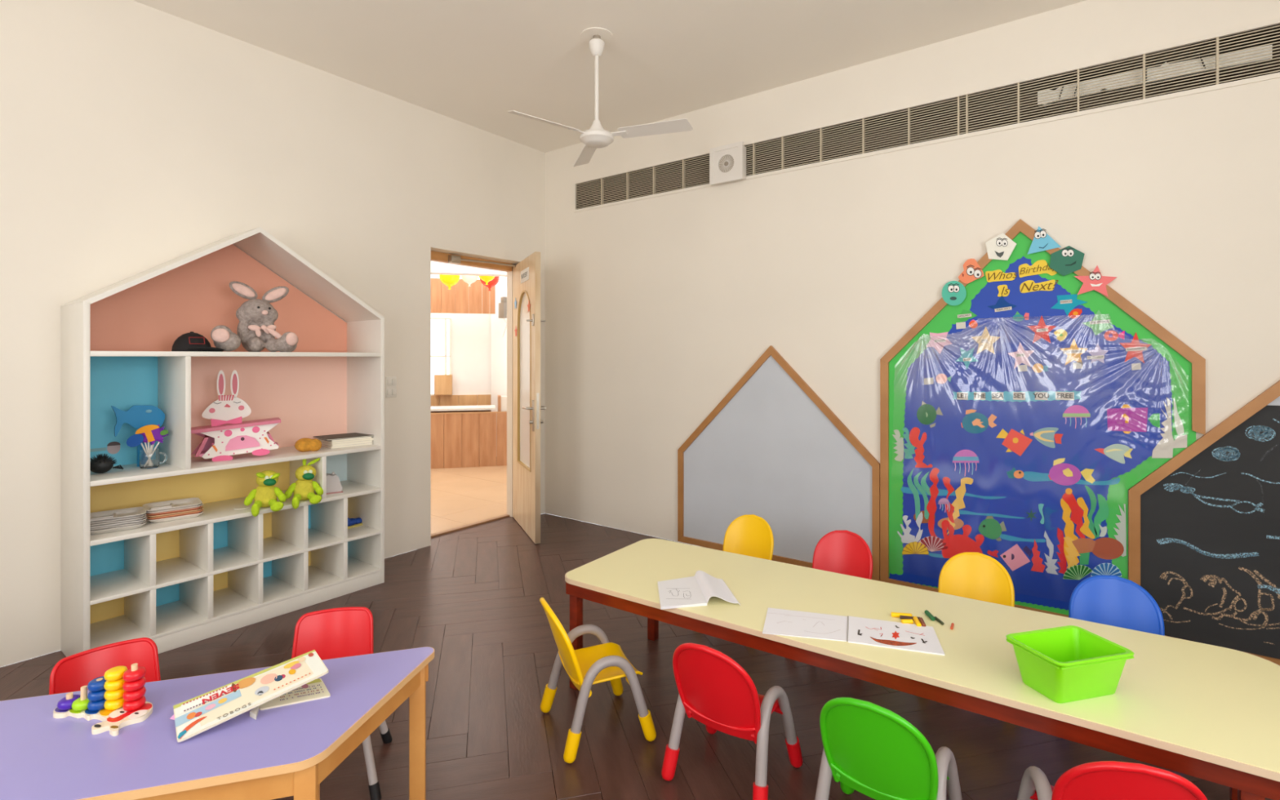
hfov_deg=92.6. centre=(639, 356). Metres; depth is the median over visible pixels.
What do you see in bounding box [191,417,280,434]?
shelf
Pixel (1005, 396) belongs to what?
banner
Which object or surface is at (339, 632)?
shell chair
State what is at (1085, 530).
seaweed
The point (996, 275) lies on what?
strip
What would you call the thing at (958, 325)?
name card
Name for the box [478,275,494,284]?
lamp
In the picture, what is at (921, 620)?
marker
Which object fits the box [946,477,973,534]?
seaweed
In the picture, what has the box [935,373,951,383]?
fish
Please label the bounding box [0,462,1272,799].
floor
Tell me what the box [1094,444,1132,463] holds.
fish
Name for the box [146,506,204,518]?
tray
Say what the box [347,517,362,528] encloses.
shoe
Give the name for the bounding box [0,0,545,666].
wall
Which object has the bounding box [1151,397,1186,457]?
seaweed
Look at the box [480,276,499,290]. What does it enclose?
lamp
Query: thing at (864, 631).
picture book
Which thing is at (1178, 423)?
seaweed
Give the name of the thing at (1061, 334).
fish
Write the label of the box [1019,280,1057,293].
strip
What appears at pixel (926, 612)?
crayon
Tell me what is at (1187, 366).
bulletin board
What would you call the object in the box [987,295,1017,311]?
star
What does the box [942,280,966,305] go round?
circle cutout
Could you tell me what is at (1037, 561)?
seaweed
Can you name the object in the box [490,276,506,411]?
wall
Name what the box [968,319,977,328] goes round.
fish
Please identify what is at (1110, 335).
fish
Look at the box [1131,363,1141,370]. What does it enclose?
name card
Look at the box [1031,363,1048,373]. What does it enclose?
fish
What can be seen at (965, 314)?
star
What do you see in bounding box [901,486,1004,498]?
stream
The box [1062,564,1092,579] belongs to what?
shell
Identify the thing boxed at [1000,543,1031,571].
fish
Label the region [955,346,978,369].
star
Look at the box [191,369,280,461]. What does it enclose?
rabbit organiser
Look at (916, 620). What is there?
marker
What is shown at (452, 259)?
door closer
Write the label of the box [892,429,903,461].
seaweed
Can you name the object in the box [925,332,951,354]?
star
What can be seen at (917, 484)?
seaweed
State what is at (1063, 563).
seaweed
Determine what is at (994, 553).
crab
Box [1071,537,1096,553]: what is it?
rock
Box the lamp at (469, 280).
[461,275,478,286]
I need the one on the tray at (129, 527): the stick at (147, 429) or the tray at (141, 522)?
the tray at (141, 522)
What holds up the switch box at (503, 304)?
attached to the wall
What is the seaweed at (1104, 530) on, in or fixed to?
attached to the backdrop
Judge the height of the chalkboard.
1.458 m
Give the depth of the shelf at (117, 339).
3.05 m
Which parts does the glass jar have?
handle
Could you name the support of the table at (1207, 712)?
on the floor
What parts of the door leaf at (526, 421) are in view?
glass pane, latch plate, lock plate, edge plate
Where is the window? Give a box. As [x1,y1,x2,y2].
[431,317,451,395]
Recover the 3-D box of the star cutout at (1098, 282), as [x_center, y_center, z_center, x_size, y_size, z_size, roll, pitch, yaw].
[2.137,-0.355,2.874,0.164,0.151,0.005,0,0,37]
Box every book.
[169,649,328,742]
[258,678,330,710]
[313,432,373,440]
[317,437,373,444]
[321,440,372,446]
[321,442,373,448]
[328,436,372,441]
[762,607,944,655]
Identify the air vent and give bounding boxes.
[573,17,1279,213]
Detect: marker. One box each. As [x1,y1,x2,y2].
[890,612,912,617]
[899,615,919,620]
[900,618,913,623]
[913,616,921,626]
[919,617,925,626]
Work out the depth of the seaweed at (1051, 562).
2.99 m
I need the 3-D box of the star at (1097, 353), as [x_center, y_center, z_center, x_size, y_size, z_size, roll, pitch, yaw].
[2.153,-0.018,2.880,0.082,0.098,0.003,0,0,37]
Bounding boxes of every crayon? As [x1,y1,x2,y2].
[924,609,935,621]
[934,616,943,625]
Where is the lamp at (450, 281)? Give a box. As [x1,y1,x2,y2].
[439,274,459,289]
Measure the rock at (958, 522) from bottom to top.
0.072 m
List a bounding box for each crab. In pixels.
[942,520,984,558]
[986,550,998,557]
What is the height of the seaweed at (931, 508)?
0.414 m
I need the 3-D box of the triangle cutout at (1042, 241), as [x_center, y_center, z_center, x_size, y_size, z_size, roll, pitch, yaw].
[1.976,-0.577,2.994,0.139,0.134,0.005,0,0,37]
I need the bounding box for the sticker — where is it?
[89,441,119,453]
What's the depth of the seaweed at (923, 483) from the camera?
3.33 m
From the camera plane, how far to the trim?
6.34 m
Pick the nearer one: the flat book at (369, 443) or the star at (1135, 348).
the star at (1135, 348)
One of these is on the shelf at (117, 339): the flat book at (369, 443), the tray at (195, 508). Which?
the flat book at (369, 443)
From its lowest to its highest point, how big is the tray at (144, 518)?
0.022 m
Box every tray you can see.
[89,506,146,523]
[89,513,146,524]
[89,515,146,527]
[89,515,146,528]
[89,519,146,531]
[89,520,146,534]
[142,497,202,512]
[146,502,203,514]
[146,505,202,515]
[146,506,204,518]
[146,508,203,519]
[146,510,204,522]
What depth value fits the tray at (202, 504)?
2.80 m
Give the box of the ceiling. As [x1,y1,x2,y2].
[133,0,1086,152]
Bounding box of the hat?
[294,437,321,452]
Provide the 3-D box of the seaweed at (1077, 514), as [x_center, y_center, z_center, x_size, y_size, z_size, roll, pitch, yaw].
[2.078,0.760,2.934,0.090,0.223,0.001,0,0,37]
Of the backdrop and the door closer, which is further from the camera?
the door closer
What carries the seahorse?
attached to the backdrop
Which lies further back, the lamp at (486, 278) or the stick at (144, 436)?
the lamp at (486, 278)
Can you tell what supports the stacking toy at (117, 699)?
on the table at (288, 750)
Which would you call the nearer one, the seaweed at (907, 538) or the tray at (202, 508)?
the tray at (202, 508)
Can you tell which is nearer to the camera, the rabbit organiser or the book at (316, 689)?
the book at (316, 689)
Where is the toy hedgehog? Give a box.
[89,453,124,473]
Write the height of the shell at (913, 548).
0.087 m
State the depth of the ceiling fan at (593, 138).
3.19 m
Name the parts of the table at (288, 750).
leg, leg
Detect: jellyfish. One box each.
[937,497,950,512]
[952,449,978,475]
[1062,404,1090,428]
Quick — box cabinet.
[431,411,506,468]
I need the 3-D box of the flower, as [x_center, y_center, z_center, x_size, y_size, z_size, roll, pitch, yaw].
[0.791,0.860,1.894,0.027,0.001,0.063,0,0,37]
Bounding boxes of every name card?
[924,377,933,384]
[955,321,965,328]
[1017,364,1027,371]
[1072,361,1082,368]
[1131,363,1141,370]
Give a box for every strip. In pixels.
[985,269,1017,282]
[997,284,1009,296]
[1018,259,1057,277]
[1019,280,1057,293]
[1037,44,1272,106]
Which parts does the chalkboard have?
frame rail, frame rail, frame rail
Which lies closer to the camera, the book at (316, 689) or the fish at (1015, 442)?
the book at (316, 689)
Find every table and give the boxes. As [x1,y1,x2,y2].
[0,646,434,799]
[564,538,1279,799]
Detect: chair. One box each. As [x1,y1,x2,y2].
[48,637,160,694]
[291,606,392,799]
[539,597,656,763]
[661,642,803,799]
[722,514,773,559]
[812,529,872,579]
[814,697,962,799]
[937,551,1014,606]
[1017,760,1207,799]
[1068,574,1164,635]
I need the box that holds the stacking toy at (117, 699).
[53,662,152,736]
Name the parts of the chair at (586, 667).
backrest, frame, seat, frame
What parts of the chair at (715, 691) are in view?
frame, backrest, seat, frame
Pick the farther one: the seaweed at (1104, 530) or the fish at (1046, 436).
the fish at (1046, 436)
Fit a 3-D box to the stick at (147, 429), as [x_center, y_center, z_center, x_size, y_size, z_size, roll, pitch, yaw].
[-2.250,0.406,2.797,0.087,0.192,0.013,0,0,-35]
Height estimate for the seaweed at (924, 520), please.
0.070 m
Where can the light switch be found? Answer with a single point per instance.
(391, 381)
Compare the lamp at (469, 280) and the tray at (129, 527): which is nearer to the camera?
the tray at (129, 527)
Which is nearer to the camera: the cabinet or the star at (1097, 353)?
the star at (1097, 353)
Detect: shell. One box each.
[902,541,928,555]
[917,536,947,551]
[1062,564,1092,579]
[1090,562,1121,576]
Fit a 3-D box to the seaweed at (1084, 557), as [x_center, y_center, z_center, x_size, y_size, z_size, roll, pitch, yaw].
[2.114,0.958,2.911,0.039,0.065,0.001,0,0,37]
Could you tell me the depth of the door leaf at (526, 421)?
4.52 m
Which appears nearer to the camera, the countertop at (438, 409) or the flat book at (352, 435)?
the flat book at (352, 435)
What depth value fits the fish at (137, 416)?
2.83 m
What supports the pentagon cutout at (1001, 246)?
attached to the bulletin board at (1187, 366)
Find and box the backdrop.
[888,256,1173,610]
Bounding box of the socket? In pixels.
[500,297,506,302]
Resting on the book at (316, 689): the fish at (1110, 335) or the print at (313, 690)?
the print at (313, 690)
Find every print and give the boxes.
[173,649,315,719]
[280,678,323,700]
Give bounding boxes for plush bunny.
[210,281,297,351]
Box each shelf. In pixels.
[61,226,384,657]
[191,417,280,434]
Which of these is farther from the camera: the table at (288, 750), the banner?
the banner
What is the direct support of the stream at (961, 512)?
attached to the backdrop
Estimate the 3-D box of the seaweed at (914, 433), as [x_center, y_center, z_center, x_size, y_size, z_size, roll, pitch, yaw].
[1.533,0.495,3.342,0.118,0.221,0.001,0,0,37]
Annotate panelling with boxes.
[431,394,490,406]
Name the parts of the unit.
panel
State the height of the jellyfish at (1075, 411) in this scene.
0.112 m
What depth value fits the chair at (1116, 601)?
2.29 m
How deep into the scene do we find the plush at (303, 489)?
3.18 m
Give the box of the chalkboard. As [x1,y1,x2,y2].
[1128,380,1279,665]
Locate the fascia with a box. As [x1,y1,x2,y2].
[431,278,495,314]
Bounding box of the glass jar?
[139,448,167,469]
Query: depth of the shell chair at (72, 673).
1.79 m
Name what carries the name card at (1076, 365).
attached to the backdrop
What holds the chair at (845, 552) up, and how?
on the floor
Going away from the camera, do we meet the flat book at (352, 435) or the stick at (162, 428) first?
the stick at (162, 428)
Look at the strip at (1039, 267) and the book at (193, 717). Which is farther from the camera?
the strip at (1039, 267)
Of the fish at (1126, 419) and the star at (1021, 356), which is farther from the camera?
the star at (1021, 356)
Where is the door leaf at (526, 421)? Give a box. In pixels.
[512,251,546,543]
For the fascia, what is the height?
0.420 m
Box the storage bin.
[1005,625,1133,703]
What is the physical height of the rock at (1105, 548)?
0.104 m
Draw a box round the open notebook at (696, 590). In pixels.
[657,570,740,609]
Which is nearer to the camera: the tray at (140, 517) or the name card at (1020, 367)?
the tray at (140, 517)
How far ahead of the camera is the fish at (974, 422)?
3.18 m
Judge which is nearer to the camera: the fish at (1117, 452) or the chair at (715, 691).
the chair at (715, 691)
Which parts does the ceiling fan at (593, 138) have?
blade, blade, rod, motor, down rod, blade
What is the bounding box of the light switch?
[386,376,396,397]
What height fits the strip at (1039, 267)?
0.081 m
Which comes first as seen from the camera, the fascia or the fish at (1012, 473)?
the fish at (1012, 473)
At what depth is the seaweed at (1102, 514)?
2.87 m
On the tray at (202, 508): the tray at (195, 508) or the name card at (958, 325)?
the tray at (195, 508)
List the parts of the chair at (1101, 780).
frame, backrest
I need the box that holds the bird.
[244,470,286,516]
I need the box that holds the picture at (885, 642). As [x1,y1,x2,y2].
[870,636,915,645]
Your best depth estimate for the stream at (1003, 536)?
3.07 m
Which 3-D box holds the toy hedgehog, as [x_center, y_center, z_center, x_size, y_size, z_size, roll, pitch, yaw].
[-2.341,0.465,2.678,0.122,0.086,0.086,0,0,-7]
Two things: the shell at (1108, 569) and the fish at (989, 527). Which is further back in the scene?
the fish at (989, 527)
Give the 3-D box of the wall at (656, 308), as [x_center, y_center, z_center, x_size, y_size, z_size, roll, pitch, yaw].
[1.418,-0.200,3.584,5.350,3.000,0.220,0,0,37]
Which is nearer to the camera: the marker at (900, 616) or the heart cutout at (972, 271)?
the marker at (900, 616)
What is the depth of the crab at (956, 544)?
3.23 m
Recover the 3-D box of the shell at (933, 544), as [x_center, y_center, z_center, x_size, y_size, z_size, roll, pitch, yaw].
[1.579,1.008,3.306,0.157,0.088,0.002,0,0,37]
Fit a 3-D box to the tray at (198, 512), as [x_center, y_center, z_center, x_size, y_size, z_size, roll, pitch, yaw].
[-2.183,0.732,2.865,0.215,0.022,0.180,0,0,-44]
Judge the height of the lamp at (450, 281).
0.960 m
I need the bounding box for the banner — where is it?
[952,390,1081,402]
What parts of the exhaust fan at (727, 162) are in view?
lamp shade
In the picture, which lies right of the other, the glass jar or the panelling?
the panelling
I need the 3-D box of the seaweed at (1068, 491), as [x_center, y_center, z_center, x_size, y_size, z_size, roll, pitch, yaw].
[2.063,0.646,2.945,0.027,0.031,0.001,0,0,37]
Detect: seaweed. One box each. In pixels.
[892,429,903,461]
[897,511,922,543]
[902,427,915,458]
[906,469,919,519]
[909,426,932,467]
[913,471,928,519]
[913,511,935,523]
[920,471,931,496]
[926,467,954,540]
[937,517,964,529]
[942,476,954,523]
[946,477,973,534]
[1031,538,1045,572]
[1044,530,1057,574]
[1056,528,1066,573]
[1060,497,1079,564]
[1062,493,1084,537]
[1063,536,1080,568]
[1065,488,1072,494]
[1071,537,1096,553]
[1076,497,1094,538]
[1079,552,1089,564]
[1084,485,1097,538]
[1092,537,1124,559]
[1093,493,1108,537]
[1098,524,1106,537]
[1113,503,1126,556]
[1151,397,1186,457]
[1173,399,1183,435]
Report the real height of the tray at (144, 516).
0.022 m
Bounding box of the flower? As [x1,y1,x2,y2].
[892,631,899,639]
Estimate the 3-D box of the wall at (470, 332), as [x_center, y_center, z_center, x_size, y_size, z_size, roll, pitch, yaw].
[-3.891,-0.200,7.776,4.140,3.000,0.201,0,0,-14]
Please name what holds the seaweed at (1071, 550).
attached to the backdrop
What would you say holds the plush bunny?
on the shelf at (117, 339)
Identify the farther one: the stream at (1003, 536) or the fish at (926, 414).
the fish at (926, 414)
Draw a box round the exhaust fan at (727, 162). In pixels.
[709,141,746,185]
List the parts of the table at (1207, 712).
leg, leg, leg, leg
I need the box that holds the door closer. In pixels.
[448,254,515,266]
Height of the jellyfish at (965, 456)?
0.142 m
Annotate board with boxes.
[677,345,879,581]
[880,218,1205,617]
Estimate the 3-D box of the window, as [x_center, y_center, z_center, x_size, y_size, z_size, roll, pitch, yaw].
[-2.640,-0.005,7.974,0.351,1.010,0.030,0,0,-14]
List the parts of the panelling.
panel, panel, panel, panel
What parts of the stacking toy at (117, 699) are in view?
board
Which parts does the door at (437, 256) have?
head rail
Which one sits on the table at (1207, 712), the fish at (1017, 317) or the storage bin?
the storage bin
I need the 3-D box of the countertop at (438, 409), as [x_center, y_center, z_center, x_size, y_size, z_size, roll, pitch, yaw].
[-2.565,0.955,7.369,1.600,0.690,0.440,0,0,-14]
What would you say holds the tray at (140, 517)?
on the tray at (144, 516)
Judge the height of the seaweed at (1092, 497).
0.249 m
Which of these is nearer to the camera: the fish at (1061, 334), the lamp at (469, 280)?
the fish at (1061, 334)
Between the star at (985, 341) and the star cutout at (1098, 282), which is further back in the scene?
the star at (985, 341)
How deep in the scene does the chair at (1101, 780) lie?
1.27 m
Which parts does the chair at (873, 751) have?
frame, seat, backrest, frame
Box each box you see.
[434,374,452,395]
[498,297,506,336]
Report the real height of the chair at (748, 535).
0.470 m
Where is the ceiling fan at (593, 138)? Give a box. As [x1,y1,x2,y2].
[507,27,693,166]
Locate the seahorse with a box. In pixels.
[1038,503,1059,530]
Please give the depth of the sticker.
2.84 m
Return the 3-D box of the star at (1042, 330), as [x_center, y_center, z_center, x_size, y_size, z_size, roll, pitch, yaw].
[1.976,-0.136,3.012,0.122,0.139,0.003,0,0,37]
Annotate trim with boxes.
[431,261,506,276]
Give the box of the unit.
[497,395,506,411]
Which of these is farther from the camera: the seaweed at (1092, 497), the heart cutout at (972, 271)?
the heart cutout at (972, 271)
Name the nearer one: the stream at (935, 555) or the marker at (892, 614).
the marker at (892, 614)
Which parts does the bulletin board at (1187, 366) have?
frame rail, frame rail, frame rail, frame rail, frame rail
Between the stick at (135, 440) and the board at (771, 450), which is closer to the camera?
the stick at (135, 440)
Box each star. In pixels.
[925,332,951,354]
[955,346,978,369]
[956,309,977,320]
[971,326,999,354]
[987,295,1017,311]
[1008,342,1034,368]
[1026,315,1056,342]
[1050,293,1087,315]
[1060,337,1088,364]
[1082,310,1114,335]
[1086,342,1107,363]
[1119,332,1151,363]
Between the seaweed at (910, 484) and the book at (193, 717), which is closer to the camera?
the book at (193, 717)
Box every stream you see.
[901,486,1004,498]
[928,552,949,559]
[953,510,1024,518]
[999,533,1046,542]
[1022,471,1119,484]
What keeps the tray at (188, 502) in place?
on the tray at (195, 508)
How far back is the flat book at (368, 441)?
3.46 m
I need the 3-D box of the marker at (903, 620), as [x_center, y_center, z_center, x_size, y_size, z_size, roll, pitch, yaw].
[0.866,0.858,1.984,0.036,0.015,0.015,0,0,0]
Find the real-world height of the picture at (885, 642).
0.001 m
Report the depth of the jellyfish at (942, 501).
3.27 m
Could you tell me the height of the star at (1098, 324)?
0.122 m
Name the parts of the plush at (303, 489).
arm, leg, leg, arm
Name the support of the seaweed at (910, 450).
attached to the backdrop
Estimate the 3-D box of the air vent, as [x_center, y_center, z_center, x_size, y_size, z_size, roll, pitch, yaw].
[1.336,-1.278,3.516,4.636,0.245,0.028,0,0,37]
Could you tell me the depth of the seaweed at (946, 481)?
3.26 m
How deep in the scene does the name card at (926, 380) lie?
3.32 m
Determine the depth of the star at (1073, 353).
2.93 m
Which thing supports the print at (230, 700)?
attached to the book at (193, 717)
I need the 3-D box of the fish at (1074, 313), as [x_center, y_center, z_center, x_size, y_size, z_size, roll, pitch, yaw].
[2.084,-0.207,2.931,0.055,0.049,0.004,0,0,37]
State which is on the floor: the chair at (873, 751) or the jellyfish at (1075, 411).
the chair at (873, 751)
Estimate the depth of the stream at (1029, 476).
3.00 m
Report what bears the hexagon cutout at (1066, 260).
attached to the bulletin board at (1187, 366)
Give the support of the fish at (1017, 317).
attached to the backdrop
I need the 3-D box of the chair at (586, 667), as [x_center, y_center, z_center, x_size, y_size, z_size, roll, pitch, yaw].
[-0.170,1.063,2.150,0.358,0.470,0.343,0,0,-23]
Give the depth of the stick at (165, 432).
2.82 m
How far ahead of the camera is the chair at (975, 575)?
2.57 m
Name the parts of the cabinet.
panel, panel, rail, panel, panel, panel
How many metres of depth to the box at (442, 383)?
7.89 m
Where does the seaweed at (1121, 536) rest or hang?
attached to the bulletin board at (1187, 366)
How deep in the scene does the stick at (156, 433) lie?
2.81 m
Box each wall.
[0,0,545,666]
[431,274,490,395]
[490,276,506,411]
[545,0,1279,549]
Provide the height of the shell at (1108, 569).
0.078 m
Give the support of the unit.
attached to the cabinet
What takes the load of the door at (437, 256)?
in the wall at (135, 138)
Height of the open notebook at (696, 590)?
0.033 m
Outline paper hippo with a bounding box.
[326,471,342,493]
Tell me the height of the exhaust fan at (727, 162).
0.240 m
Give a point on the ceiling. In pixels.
(473, 63)
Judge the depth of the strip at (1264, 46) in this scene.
2.80 m
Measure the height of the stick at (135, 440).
0.154 m
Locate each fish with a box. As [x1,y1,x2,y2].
[111,404,164,466]
[916,401,942,427]
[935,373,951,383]
[960,408,996,433]
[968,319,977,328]
[978,515,1006,541]
[996,428,1032,456]
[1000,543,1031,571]
[1006,466,1023,478]
[1012,311,1029,321]
[1030,426,1062,448]
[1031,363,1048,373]
[1048,457,1095,485]
[1053,328,1067,341]
[1068,308,1082,318]
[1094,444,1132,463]
[1104,330,1124,341]
[1106,404,1159,433]
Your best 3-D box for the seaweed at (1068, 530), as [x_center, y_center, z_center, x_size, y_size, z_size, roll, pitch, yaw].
[2.067,0.850,2.943,0.075,0.346,0.001,0,0,37]
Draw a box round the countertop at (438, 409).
[431,404,495,462]
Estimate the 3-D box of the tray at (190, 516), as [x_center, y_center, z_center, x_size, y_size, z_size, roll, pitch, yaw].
[-2.179,0.741,2.866,0.215,0.022,0.180,0,0,-43]
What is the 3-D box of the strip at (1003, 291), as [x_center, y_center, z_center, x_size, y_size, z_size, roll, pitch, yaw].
[1.846,-0.337,3.108,0.054,0.061,0.003,0,0,37]
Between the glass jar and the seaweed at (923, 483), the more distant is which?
the seaweed at (923, 483)
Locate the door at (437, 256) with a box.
[431,250,515,537]
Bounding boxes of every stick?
[126,434,146,450]
[135,424,159,449]
[138,433,147,450]
[142,424,164,449]
[143,426,168,449]
[154,429,168,449]
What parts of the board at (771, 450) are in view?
frame rail, frame rail, frame rail, frame rail, frame rail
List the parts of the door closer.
arm, arm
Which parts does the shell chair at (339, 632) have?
backrest, leg, leg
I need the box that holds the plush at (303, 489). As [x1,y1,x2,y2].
[284,457,323,509]
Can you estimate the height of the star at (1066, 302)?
0.103 m
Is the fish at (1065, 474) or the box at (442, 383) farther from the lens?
the box at (442, 383)
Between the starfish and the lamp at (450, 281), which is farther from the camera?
the lamp at (450, 281)
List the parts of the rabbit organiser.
plate, drawer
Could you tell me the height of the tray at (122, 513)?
0.022 m
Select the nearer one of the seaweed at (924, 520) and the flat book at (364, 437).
the seaweed at (924, 520)

